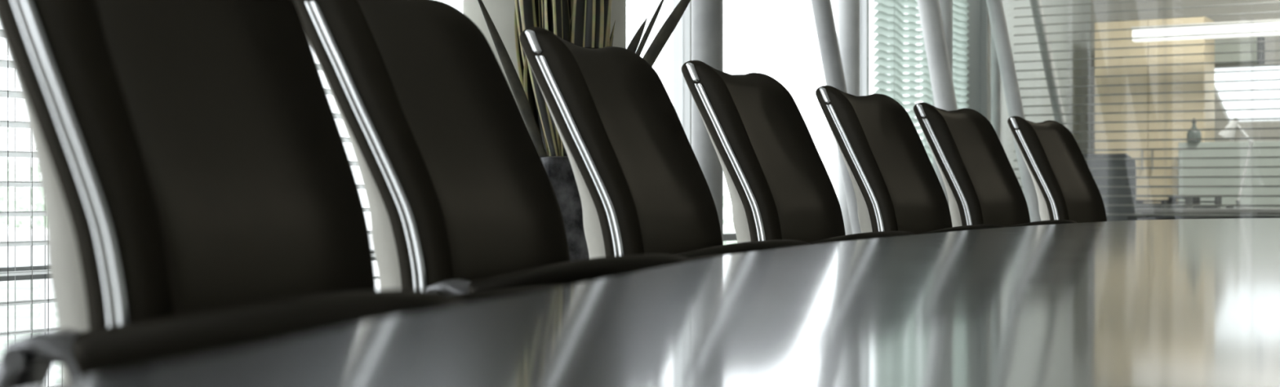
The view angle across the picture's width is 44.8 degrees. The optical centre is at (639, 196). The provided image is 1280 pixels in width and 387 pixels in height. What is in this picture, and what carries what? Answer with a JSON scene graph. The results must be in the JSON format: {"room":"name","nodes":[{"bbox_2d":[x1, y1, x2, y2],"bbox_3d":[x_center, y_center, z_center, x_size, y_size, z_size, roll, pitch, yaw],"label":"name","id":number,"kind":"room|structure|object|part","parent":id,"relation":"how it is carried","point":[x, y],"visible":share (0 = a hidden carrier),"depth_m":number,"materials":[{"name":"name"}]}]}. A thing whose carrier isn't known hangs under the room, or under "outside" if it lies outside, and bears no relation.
{"room":"office","nodes":[
{"label":"office","id":0,"kind":"room"},
{"bbox_2d":[965,0,1090,192],"bbox_3d":[2.683,-0.690,10.734,0.120,3.000,3.170,0,0,30],"label":"window blind","id":1,"kind":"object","parent":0,"point":[975,7],"depth_m":10.73,"materials":[{"name":"white paint"}]},
{"bbox_2d":[867,0,960,102],"bbox_3d":[1.524,-0.691,8.667,0.080,2.999,1.550,0,0,30],"label":"window","id":2,"kind":"structure","parent":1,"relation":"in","point":[868,0],"depth_m":7.99,"materials":[{"name":"white"}]},
{"bbox_2d":[872,0,969,166],"bbox_3d":[1.582,-0.701,8.628,0.060,2.967,1.480,0,0,30],"label":"blind","id":3,"kind":"object","parent":2,"relation":"attached to","point":[895,13],"visible":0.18,"depth_m":8.43,"materials":[{"name":"white"}]},
{"bbox_3d":[1.335,-0.700,8.151,0.002,2.920,0.002,0,0,0],"label":"cord","id":4,"kind":"part","parent":3,"relation":"part of","materials":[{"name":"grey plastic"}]},
{"bbox_3d":[1.521,-0.700,8.475,0.002,2.920,0.002,0,0,0],"label":"cord","id":5,"kind":"part","parent":3,"relation":"part of","materials":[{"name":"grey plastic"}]},
{"bbox_2d":[981,0,990,121],"bbox_3d":[5.228,-0.691,7.862,7.160,2.999,0.060,0,0,30],"label":"window","id":6,"kind":"structure","parent":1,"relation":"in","point":[985,20],"depth_m":9.62,"materials":[{"name":"white"}]},
{"bbox_2d":[1090,0,1279,154],"bbox_3d":[6.603,-0.690,10.244,7.200,3.000,0.100,0,0,30],"label":"wall","id":7,"kind":"structure","parent":0,"point":[1264,7],"depth_m":11.53,"materials":[{"name":"grey paint"}]},
{"bbox_2d":[1214,36,1264,63],"bbox_3d":[4.374,-1.065,11.426,0.401,0.189,0.079,0,0,30],"label":"board","id":8,"kind":"object","parent":7,"relation":"attached to","point":[1256,46],"visible":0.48,"depth_m":11.39,"materials":[{"name":"grey"}]},
{"bbox_3d":[4.374,-1.065,11.426,0.401,0.189,0.079,0,0,30],"label":"board frame","id":9,"kind":"part","parent":8,"relation":"part of","materials":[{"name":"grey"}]},
{"bbox_2d":[1214,64,1279,122],"bbox_3d":[4.796,-0.753,11.287,1.342,0.448,0.025,0,0,30],"label":"window","id":10,"kind":"structure","parent":7,"relation":"in","point":[1262,65],"depth_m":11.47,"materials":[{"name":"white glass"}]},
{"bbox_3d":[2.678,-2.250,3.445,14.135,0.120,17.283,0,0,0],"label":"ceiling","id":11,"kind":"structure","parent":0,"visible":0},
{"bbox_2d":[0,29,379,386],"bbox_3d":[-1.090,-0.705,3.940,0.060,2.960,1.750,0,0,30],"label":"blind","id":12,"kind":"object","parent":11,"relation":"hanging from","point":[3,64],"visible":0.02,"depth_m":3.47,"materials":[{"name":"white"}]},
{"bbox_3d":[-1.377,-0.693,3.385,0.002,2.935,0.002,0,0,30],"label":"cord","id":13,"kind":"part","parent":12,"relation":"part of","materials":[{"name":"grey plastic"}]},
{"bbox_3d":[-1.395,-0.693,3.468,0.002,2.935,0.002,0,0,0],"label":"cord","id":14,"kind":"part","parent":12,"relation":"part of","materials":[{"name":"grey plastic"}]},
{"bbox_3d":[-1.374,-0.693,3.505,0.002,2.935,0.002,0,0,0],"label":"cord","id":15,"kind":"part","parent":12,"relation":"part of","materials":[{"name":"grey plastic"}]},
{"bbox_3d":[-1.346,-0.693,3.440,0.002,2.935,0.002,0,0,0],"label":"cord","id":16,"kind":"part","parent":12,"relation":"part of","materials":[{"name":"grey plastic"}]},
{"bbox_3d":[-1.355,-0.693,3.538,0.002,2.935,0.002,0,0,0],"label":"cord","id":17,"kind":"part","parent":12,"relation":"part of","materials":[{"name":"grey fabric"}]},
{"bbox_3d":[-1.324,-0.693,3.477,0.002,2.935,0.002,0,0,0],"label":"cord","id":18,"kind":"part","parent":12,"relation":"part of","materials":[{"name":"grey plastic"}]},
{"bbox_2d":[1013,0,1279,217],"bbox_3d":[3.459,-1.032,9.022,2.600,2.305,0.060,0,0,30],"label":"blind","id":19,"kind":"object","parent":11,"relation":"hanging from","point":[1252,176],"visible":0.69,"depth_m":9.20,"materials":[{"name":"grey"}]},
{"bbox_3d":[2.713,-1.020,9.483,0.002,2.280,0.002,0,0,-30],"label":"cord","id":20,"kind":"part","parent":19,"relation":"part of","materials":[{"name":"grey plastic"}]},
{"bbox_3d":[3.105,-1.020,9.196,0.002,2.280,0.002,0,0,0],"label":"cord","id":21,"kind":"part","parent":19,"relation":"part of","materials":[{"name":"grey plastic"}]},
{"bbox_3d":[3.131,-1.020,9.241,0.002,2.280,0.002,0,0,0],"label":"cord","id":22,"kind":"part","parent":19,"relation":"part of","materials":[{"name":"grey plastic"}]},
{"bbox_3d":[3.550,-1.020,8.999,0.002,2.280,0.002,0,0,0],"label":"cord","id":23,"kind":"part","parent":19,"relation":"part of","materials":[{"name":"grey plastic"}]},
{"bbox_2d":[1130,0,1279,42],"bbox_3d":[4.003,-1.633,10.533,1.291,1.113,0.110,0,0,30],"label":"pendant lamp","id":24,"kind":"object","parent":11,"relation":"hanging from","point":[1275,26],"visible":0.78,"depth_m":10.57,"materials":[{"name":"white plastic"}]},
{"bbox_2d":[1132,22,1279,42],"bbox_3d":[4.003,-1.121,10.533,1.283,0.088,0.100,0,0,30],"label":"diffuser","id":25,"kind":"object","parent":24,"relation":"attached to","point":[1275,26],"depth_m":10.57,"materials":[{"name":"white plastic"}]},
{"bbox_3d":[2.678,0.870,3.445,14.135,0.120,17.283,0,0,0],"label":"floor","id":26,"kind":"structure","parent":0,"visible":0},
{"bbox_2d":[0,248,376,280],"bbox_3d":[-1.174,-0.691,3.995,0.080,2.999,1.800,0,0,30],"label":"window","id":27,"kind":"structure","parent":26,"relation":"on","point":[35,267],"depth_m":3.53,"materials":[{"name":"white"}]},
{"bbox_2d":[0,0,577,386],"bbox_3d":[-0.140,0.268,1.266,0.683,1.084,0.594,0,0,10],"label":"chair","id":28,"kind":"object","parent":26,"relation":"on","point":[201,194],"visible":0.74,"depth_m":1.17,"materials":[{"name":"leather"}]},
{"bbox_3d":[-0.290,0.232,1.046,0.281,0.285,0.105,0,0,10],"label":"armrest","id":29,"kind":"part","parent":28,"relation":"part of","materials":[{"name":"grey metal"}]},
{"bbox_3d":[-0.420,0.071,1.109,0.132,0.592,0.016,0,0,10],"label":"trim","id":30,"kind":"part","parent":28,"relation":"part of","materials":[{"name":"silver metal"}]},
{"bbox_3d":[-0.382,0.044,1.309,0.192,0.636,0.414,0,0,10],"label":"backrest","id":31,"kind":"part","parent":28,"relation":"part of","materials":[{"name":"leather"}]},
{"bbox_2d":[293,0,750,295],"bbox_3d":[-0.021,0.268,1.904,0.714,1.084,0.594,0,0,16],"label":"chair","id":32,"kind":"object","parent":26,"relation":"on","point":[461,197],"visible":0.7,"depth_m":1.87,"materials":[{"name":"leather"}]},
{"bbox_3d":[-0.313,0.071,1.776,0.161,0.592,0.016,0,0,16],"label":"trim","id":33,"kind":"part","parent":32,"relation":"part of","materials":[{"name":"silver metal"}]},
{"bbox_3d":[-0.257,0.044,1.971,0.223,0.636,0.414,0,0,16],"label":"backrest","id":34,"kind":"part","parent":32,"relation":"part of","materials":[{"name":"leather"}]},
{"bbox_3d":[-0.107,0.232,1.677,0.266,0.285,0.105,0,0,16],"label":"armrest","id":35,"kind":"part","parent":32,"relation":"part of","materials":[{"name":"grey metal"}]},
{"bbox_2d":[462,0,626,127],"bbox_3d":[-0.287,-0.690,4.671,0.734,3.000,0.734,0,0,0],"label":"window","id":36,"kind":"structure","parent":26,"relation":"on","point":[501,12],"depth_m":4.48,"materials":[{"name":"white"}]},
{"bbox_2d":[540,155,589,261],"bbox_3d":[-0.178,0.356,3.950,0.256,0.908,0.256,0,0,-30],"label":"planter","id":37,"kind":"object","parent":26,"relation":"on","point":[559,171],"visible":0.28,"depth_m":3.81,"materials":[{"name":"grey stone"}]},
{"bbox_2d":[477,0,690,156],"bbox_3d":[-0.122,-0.470,3.924,0.554,0.802,0.283,0,0,9],"label":"snake plant","id":38,"kind":"object","parent":37,"relation":"on","point":[582,23],"visible":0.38,"depth_m":3.89,"materials":[{"name":"green plant"}]},
{"bbox_2d":[57,217,1279,386],"bbox_3d":[1.387,0.435,1.623,2.411,0.750,5.830,0,0,24],"label":"conference table","id":39,"kind":"object","parent":26,"relation":"on","point":[1180,302],"visible":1,"depth_m":0.74,"materials":[{"name":"grey"}]},
{"bbox_2d":[672,0,691,146],"bbox_3d":[-0.274,-0.691,5.554,0.080,2.999,1.800,0,0,30],"label":"window","id":40,"kind":"structure","parent":26,"relation":"on","point":[682,33],"depth_m":6.32,"materials":[{"name":"white"}]},
{"bbox_2d":[519,26,852,258],"bbox_3d":[0.207,0.268,2.571,0.714,1.084,0.594,0,0,20],"label":"chair","id":41,"kind":"object","parent":26,"relation":"on","point":[642,186],"visible":0.62,"depth_m":2.57,"materials":[{"name":"leather"}]},
{"bbox_3d":[-0.095,0.071,2.466,0.161,0.592,0.016,0,0,20],"label":"trim","id":42,"kind":"part","parent":41,"relation":"part of","materials":[{"name":"silver metal"}]},
{"bbox_3d":[-0.023,0.044,2.656,0.223,0.636,0.414,0,0,20],"label":"backrest","id":43,"kind":"part","parent":41,"relation":"part of","materials":[{"name":"leather"}]},
{"bbox_2d":[691,0,723,244],"bbox_3d":[0.255,-0.690,5.890,0.180,3.000,0.180,0,0,0],"label":"round column","id":44,"kind":"structure","parent":26,"relation":"on","point":[707,15],"depth_m":5.84,"materials":[{"name":"grey paint"}]},
{"bbox_2d":[723,0,867,240],"bbox_3d":[0.656,-0.691,7.164,0.080,2.999,1.920,0,0,30],"label":"window","id":45,"kind":"structure","parent":26,"relation":"on","point":[864,3],"depth_m":7.97,"materials":[{"name":"white glass"}]},
{"bbox_3d":[0.656,-0.691,7.164,0.080,2.999,1.920,0,0,30],"label":"frame","id":46,"kind":"part","parent":45,"relation":"part of","materials":[{"name":"white metal"}]},
{"bbox_2d":[681,60,915,244],"bbox_3d":[0.489,0.268,3.156,0.714,1.084,0.594,0,0,25],"label":"chair","id":47,"kind":"object","parent":26,"relation":"on","point":[780,185],"visible":0.48,"depth_m":3.18,"materials":[{"name":"black leather"}]},
{"bbox_3d":[0.180,0.071,3.075,0.161,0.592,0.016,0,0,25],"label":"trim","id":48,"kind":"part","parent":47,"relation":"part of","materials":[{"name":"silver metal"}]},
{"bbox_3d":[0.266,0.044,3.259,0.223,0.636,0.414,0,0,25],"label":"backrest","id":49,"kind":"part","parent":47,"relation":"part of","materials":[{"name":"leather"}]},
{"bbox_2d":[810,0,861,234],"bbox_3d":[0.843,-0.690,6.826,0.691,3.016,0.145,0,0,32],"label":"strut","id":50,"kind":"object","parent":26,"relation":"on","point":[822,10],"visible":0.17,"depth_m":6.78,"materials":[{"name":"grey paint"}]},
{"bbox_2d":[837,0,860,235],"bbox_3d":[0.975,-0.690,7.256,0.159,3.000,0.159,0,0,0],"label":"round column","id":51,"kind":"structure","parent":26,"relation":"on","point":[848,11],"depth_m":7.21,"materials":[{"name":"paint"}]},
{"bbox_2d":[815,85,1005,234],"bbox_3d":[0.841,0.268,3.840,0.714,1.084,0.594,0,0,30],"label":"chair","id":52,"kind":"object","parent":26,"relation":"on","point":[897,187],"visible":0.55,"depth_m":3.90,"materials":[{"name":"black leather"}]},
{"bbox_3d":[0.526,0.071,3.784,0.161,0.592,0.016,0,0,30],"label":"trim","id":53,"kind":"part","parent":52,"relation":"part of","materials":[{"name":"silver metal"}]},
{"bbox_2d":[916,0,957,111],"bbox_3d":[1.436,-0.690,7.406,0.664,3.018,0.172,0,0,32],"label":"strut","id":54,"kind":"object","parent":26,"relation":"on","point":[930,12],"visible":0.15,"depth_m":7.37,"materials":[{"name":"paint"}]},
{"bbox_2d":[933,0,952,207],"bbox_3d":[1.614,-0.690,8.283,0.156,3.000,0.156,0,0,0],"label":"round column","id":55,"kind":"structure","parent":26,"relation":"on","point":[946,6],"depth_m":8.24,"materials":[{"name":"paint"}]},
{"bbox_2d":[913,102,1077,226],"bbox_3d":[1.205,0.268,4.516,0.714,1.084,0.594,0,0,32],"label":"chair","id":56,"kind":"object","parent":26,"relation":"on","point":[981,184],"visible":0.48,"depth_m":4.59,"materials":[{"name":"black leather"}]},
{"bbox_3d":[0.888,0.071,4.476,0.161,0.592,0.016,0,0,32],"label":"trim","id":57,"kind":"part","parent":56,"relation":"part of","materials":[{"name":"silver metal"}]},
{"bbox_2d":[991,26,1000,142],"bbox_3d":[2.070,-0.690,9.033,0.078,3.000,0.078,0,0,0],"label":"round column","id":58,"kind":"structure","parent":26,"relation":"on","point":[995,71],"depth_m":9.01,"materials":[{"name":"paint"}]},
{"bbox_2d":[986,0,1040,222],"bbox_3d":[2.019,-0.690,8.457,0.700,3.016,0.138,0,0,32],"label":"strut","id":59,"kind":"object","parent":26,"relation":"on","point":[995,7],"visible":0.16,"depth_m":8.42,"materials":[{"name":"paint"}]},
{"bbox_2d":[1029,0,1067,128],"bbox_3d":[2.605,-0.690,9.736,0.706,3.014,0.115,0,0,32],"label":"strut","id":60,"kind":"object","parent":26,"relation":"on","point":[1036,11],"visible":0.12,"depth_m":9.72,"materials":[{"name":"paint"}]},
{"bbox_2d":[1007,115,1106,222],"bbox_3d":[1.661,0.268,5.277,0.714,1.084,0.594,0,0,34],"label":"chair","id":61,"kind":"object","parent":26,"relation":"on","point":[1066,188],"visible":0.44,"depth_m":5.36,"materials":[{"name":"leather"}]},
{"bbox_3d":[1.344,0.071,5.244,0.161,0.592,0.016,0,0,34],"label":"trim","id":62,"kind":"part","parent":61,"relation":"part of","materials":[{"name":"silver metal"}]},
{"bbox_2d":[1082,153,1146,221],"bbox_3d":[2.942,0.265,10.072,0.650,1.090,0.601,0,0,0],"label":"office chair","id":63,"kind":"object","parent":26,"relation":"on","point":[1091,163],"visible":0.12,"depth_m":10.23,"materials":[{"name":"grey"}]},
{"bbox_3d":[3.164,0.244,9.931,0.085,0.238,0.260,0,0,30],"label":"armrest","id":64,"kind":"part","parent":63,"relation":"part of","materials":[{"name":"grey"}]},
{"bbox_2d":[1094,16,1214,204],"bbox_3d":[3.726,-0.229,11.264,0.763,2.077,0.450,0,0,30],"label":"storage cabinet","id":65,"kind":"object","parent":26,"relation":"on","point":[1116,24],"visible":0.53,"depth_m":11.10,"materials":[{"name":"beige laminate"}]},
{"bbox_3d":[3.469,-0.254,11.197,0.375,2.007,0.018,0,0,30],"label":"door","id":66,"kind":"part","parent":65,"relation":"part of","materials":[{"name":"beige laminate"}]},
{"bbox_3d":[3.591,-0.260,11.099,0.010,0.150,0.030,0,0,30],"label":"handle","id":67,"kind":"part","parent":65,"relation":"part of","materials":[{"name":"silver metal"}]},
{"bbox_3d":[3.652,-0.260,11.064,0.010,0.150,0.030,0,0,30],"label":"handle","id":68,"kind":"part","parent":65,"relation":"part of","materials":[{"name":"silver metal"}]},
{"bbox_3d":[3.797,-0.254,11.008,0.375,2.007,0.018,0,0,30],"label":"door","id":69,"kind":"part","parent":65,"relation":"part of","materials":[{"name":"beige laminate"}]},
{"bbox_2d":[1135,207,1279,220],"bbox_3d":[4.077,0.445,10.316,1.497,0.730,0.700,0,0,30],"label":"office desk","id":70,"kind":"object","parent":26,"relation":"on","point":[1224,210],"visible":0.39,"depth_m":10.16,"materials":[{"name":"grey"}]},
{"bbox_2d":[1135,200,1168,208],"bbox_3d":[3.448,0.052,10.460,0.176,0.054,0.220,0,0,30],"label":"document tray","id":71,"kind":"object","parent":70,"relation":"on","point":[1138,202],"visible":0.7,"depth_m":10.37,"materials":[{"name":"grey"}]},
{"bbox_3d":[3.521,0.052,10.418,0.008,0.054,0.220,0,0,30],"label":"panel","id":72,"kind":"part","parent":71,"relation":"part of","materials":[{"name":"grey"}]},
{"bbox_2d":[1168,196,1192,208],"bbox_3d":[3.655,0.042,10.502,0.116,0.074,0.220,0,0,30],"label":"document tray","id":73,"kind":"object","parent":70,"relation":"on","point":[1171,200],"visible":0.9,"depth_m":10.42,"materials":[{"name":"grey"}]},
{"bbox_3d":[3.609,0.042,10.529,0.008,0.074,0.220,0,0,30],"label":"panel","id":74,"kind":"part","parent":73,"relation":"part of","materials":[{"name":"grey"}]},
{"bbox_2d":[1169,196,1185,208],"bbox_3d":[3.655,0.043,10.502,0.100,0.073,0.220,0,0,30],"label":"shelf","id":75,"kind":"object","parent":73,"relation":"attached to","point":[1172,199],"depth_m":10.41,"materials":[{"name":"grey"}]},
{"bbox_3d":[3.702,0.042,10.475,0.008,0.074,0.220,0,0,30],"label":"panel","id":76,"kind":"part","parent":73,"relation":"part of","materials":[{"name":"grey"}]},
{"bbox_2d":[1192,196,1222,208],"bbox_3d":[3.776,0.037,10.340,0.146,0.084,0.220,0,0,30],"label":"document tray","id":77,"kind":"object","parent":70,"relation":"on","point":[1196,200],"visible":0.64,"depth_m":10.26,"materials":[{"name":"grey"}]},
{"bbox_3d":[3.717,0.037,10.374,0.008,0.085,0.220,0,0,30],"label":"panel","id":78,"kind":"part","parent":77,"relation":"part of","materials":[{"name":"grey"}]},
{"bbox_2d":[1194,196,1214,208],"bbox_3d":[3.776,0.038,10.340,0.130,0.083,0.220,0,0,30],"label":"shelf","id":79,"kind":"object","parent":77,"relation":"attached to","point":[1197,199],"depth_m":10.25,"materials":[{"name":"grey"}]},
{"bbox_3d":[3.836,0.037,10.305,0.008,0.085,0.220,0,0,30],"label":"panel","id":80,"kind":"part","parent":77,"relation":"part of","materials":[{"name":"grey"}]},
{"bbox_3d":[3.932,0.260,10.065,1.327,0.300,0.020,0,0,30],"label":"modesty panel","id":81,"kind":"part","parent":70,"relation":"part of","materials":[{"name":"grey"}]},
{"bbox_2d":[1218,117,1253,208],"bbox_3d":[3.951,-0.222,10.308,0.203,0.604,0.166,0,0,0],"label":"desk lamp","id":82,"kind":"object","parent":70,"relation":"on","point":[1233,123],"visible":0.73,"depth_m":10.29,"materials":[{"name":"silver metal"}]},
{"bbox_3d":[3.911,-0.444,10.338,0.123,0.161,0.105,0,0,0],"label":"lamp shade","id":83,"kind":"part","parent":82,"relation":"part of","materials":[{"name":"silver metal"}]},
{"bbox_3d":[4.001,-0.158,10.279,0.102,0.401,0.020,0,0,30],"label":"arm","id":84,"kind":"part","parent":82,"relation":"part of","materials":[{"name":"silver metal"}]},
{"bbox_3d":[3.994,-0.419,10.280,0.126,0.155,0.030,0,0,27],"label":"arm","id":85,"kind":"part","parent":82,"relation":"part of","materials":[{"name":"silver metal"}]},
{"bbox_2d":[1178,140,1279,208],"bbox_3d":[4.378,0.217,10.640,1.300,1.187,0.158,0,0,30],"label":"cabinet","id":86,"kind":"object","parent":26,"relation":"on","point":[1243,152],"visible":0.35,"depth_m":10.73,"materials":[{"name":"grey wood"}]},
{"bbox_2d":[1186,118,1200,142],"bbox_3d":[3.873,-0.459,10.861,0.094,0.165,0.094,0,0,0],"label":"vase","id":87,"kind":"object","parent":86,"relation":"on","point":[1190,134],"visible":0.84,"depth_m":10.83,"materials":[{"name":"grey ceramic"}]},
{"label":"outside","id":88,"kind":"structure","parent":0,"visible":0},
{"bbox_2d":[376,240,728,289],"bbox_3d":[0.000,4.160,0.000,320.000,0.300,320.000,0,0,0],"label":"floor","id":89,"kind":"structure","parent":88,"point":[378,284],"depth_m":73.92,"materials":[{"name":"grey"}]},
{"bbox_2d":[0,127,46,228],"bbox_3d":[-13.125,1.266,32.476,4.195,5.500,3.958,0,0,0],"label":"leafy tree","id":90,"kind":"object","parent":89,"relation":"on","point":[21,193],"visible":0.17,"depth_m":32.12,"materials":[{"name":"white plant"}]},
{"bbox_2d":[0,228,376,386],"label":"window","id":91,"kind":"structure","parent":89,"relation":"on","point":[23,253],"depth_m":24.50,"materials":[{"name":"white glass"}]},
{"bbox_2d":[723,195,737,244],"bbox_3d":[2.315,1.747,34.050,4.229,4.572,4.431,0,0,0],"label":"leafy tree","id":92,"kind":"object","parent":89,"relation":"on","point":[725,199],"visible":0.02,"depth_m":34.02,"materials":[{"name":"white plant"}]}
]}

